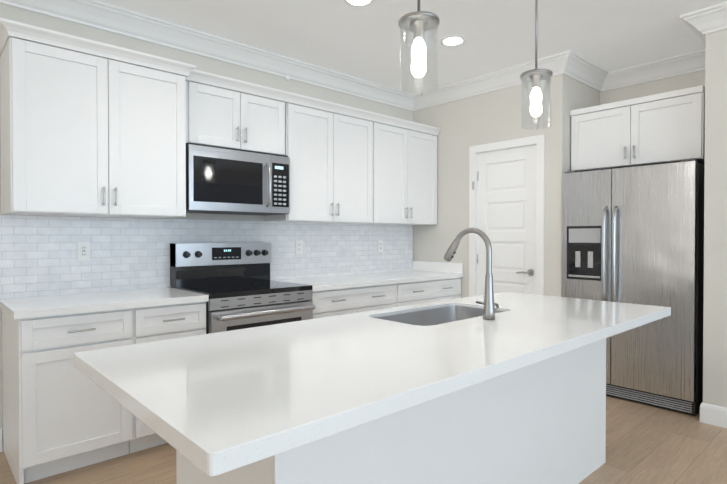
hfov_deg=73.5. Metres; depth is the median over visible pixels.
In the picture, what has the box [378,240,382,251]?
electrical outlet
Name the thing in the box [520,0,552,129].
pendant light
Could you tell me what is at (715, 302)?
wall
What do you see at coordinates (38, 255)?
tile backsplash
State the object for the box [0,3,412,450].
wall
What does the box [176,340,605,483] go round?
kitchen island
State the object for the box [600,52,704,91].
crown molding
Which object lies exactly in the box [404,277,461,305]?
base cabinet
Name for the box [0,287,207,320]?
countertop
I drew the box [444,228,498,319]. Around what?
faucet
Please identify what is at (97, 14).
crown molding
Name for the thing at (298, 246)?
electrical outlet
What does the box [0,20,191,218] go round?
upper cabinet
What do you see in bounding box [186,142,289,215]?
microwave
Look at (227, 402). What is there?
island countertop
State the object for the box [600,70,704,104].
wall
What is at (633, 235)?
refrigerator
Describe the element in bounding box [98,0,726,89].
ceiling
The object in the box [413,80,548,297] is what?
wall
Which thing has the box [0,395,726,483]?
floor
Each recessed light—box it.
[344,0,373,5]
[440,35,465,45]
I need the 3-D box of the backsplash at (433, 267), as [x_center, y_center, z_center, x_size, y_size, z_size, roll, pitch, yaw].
[0.759,0.258,5.067,0.020,0.102,0.661,-1,1,-43]
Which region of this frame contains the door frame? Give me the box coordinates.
[469,135,544,296]
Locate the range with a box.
[170,243,314,333]
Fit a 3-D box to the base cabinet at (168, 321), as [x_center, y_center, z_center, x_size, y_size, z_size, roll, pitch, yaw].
[-1.381,0.800,3.117,0.505,0.860,0.644,-1,1,-43]
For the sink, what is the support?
in the island countertop at (227, 402)
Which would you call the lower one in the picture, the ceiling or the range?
the range
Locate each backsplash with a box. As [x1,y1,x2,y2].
[0,215,412,298]
[412,261,462,272]
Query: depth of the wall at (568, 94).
4.14 m
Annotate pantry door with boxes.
[477,145,535,295]
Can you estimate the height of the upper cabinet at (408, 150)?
0.990 m
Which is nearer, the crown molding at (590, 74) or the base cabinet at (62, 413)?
the base cabinet at (62, 413)
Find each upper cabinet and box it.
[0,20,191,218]
[188,66,287,155]
[265,92,379,223]
[380,114,439,224]
[570,85,704,171]
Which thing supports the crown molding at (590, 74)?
attached to the wall at (568, 94)
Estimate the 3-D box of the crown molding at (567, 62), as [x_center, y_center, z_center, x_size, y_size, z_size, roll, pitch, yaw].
[1.147,-1.483,4.557,0.120,0.132,1.653,-1,1,-43]
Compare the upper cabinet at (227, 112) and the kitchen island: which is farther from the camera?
the upper cabinet at (227, 112)
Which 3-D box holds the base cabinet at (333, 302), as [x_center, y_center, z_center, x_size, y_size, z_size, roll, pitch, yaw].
[-0.238,0.788,4.167,0.996,0.860,0.644,-1,1,-43]
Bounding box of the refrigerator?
[562,159,704,414]
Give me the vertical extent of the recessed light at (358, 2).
0.010 m
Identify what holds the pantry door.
in the wall at (464, 124)
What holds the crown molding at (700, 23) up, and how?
attached to the wall at (715, 302)
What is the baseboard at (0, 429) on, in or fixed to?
attached to the wall at (213, 66)
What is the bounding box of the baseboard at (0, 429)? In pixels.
[0,429,1,451]
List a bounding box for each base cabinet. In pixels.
[2,309,151,483]
[152,297,208,446]
[310,285,403,318]
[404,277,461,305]
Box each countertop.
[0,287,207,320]
[74,292,670,479]
[276,269,462,292]
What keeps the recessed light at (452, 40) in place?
in the ceiling
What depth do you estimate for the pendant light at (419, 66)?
1.84 m
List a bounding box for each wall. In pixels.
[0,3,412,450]
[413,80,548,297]
[548,74,599,296]
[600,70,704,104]
[703,29,726,407]
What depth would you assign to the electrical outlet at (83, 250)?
3.13 m
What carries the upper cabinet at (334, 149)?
attached to the wall at (213, 66)
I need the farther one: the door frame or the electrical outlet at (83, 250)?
the door frame
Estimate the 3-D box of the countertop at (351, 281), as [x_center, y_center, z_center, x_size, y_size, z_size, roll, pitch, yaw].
[0.084,0.335,4.447,1.855,0.040,0.661,-1,1,-43]
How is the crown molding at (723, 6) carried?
attached to the wall at (715, 302)
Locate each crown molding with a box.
[0,0,415,110]
[416,50,579,109]
[568,56,607,91]
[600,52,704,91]
[680,6,719,63]
[720,2,726,30]
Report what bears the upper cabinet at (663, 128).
attached to the wall at (684, 81)
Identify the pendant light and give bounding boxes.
[398,0,438,95]
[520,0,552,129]
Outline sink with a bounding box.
[390,304,482,323]
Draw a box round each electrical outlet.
[77,242,89,260]
[295,240,302,253]
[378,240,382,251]

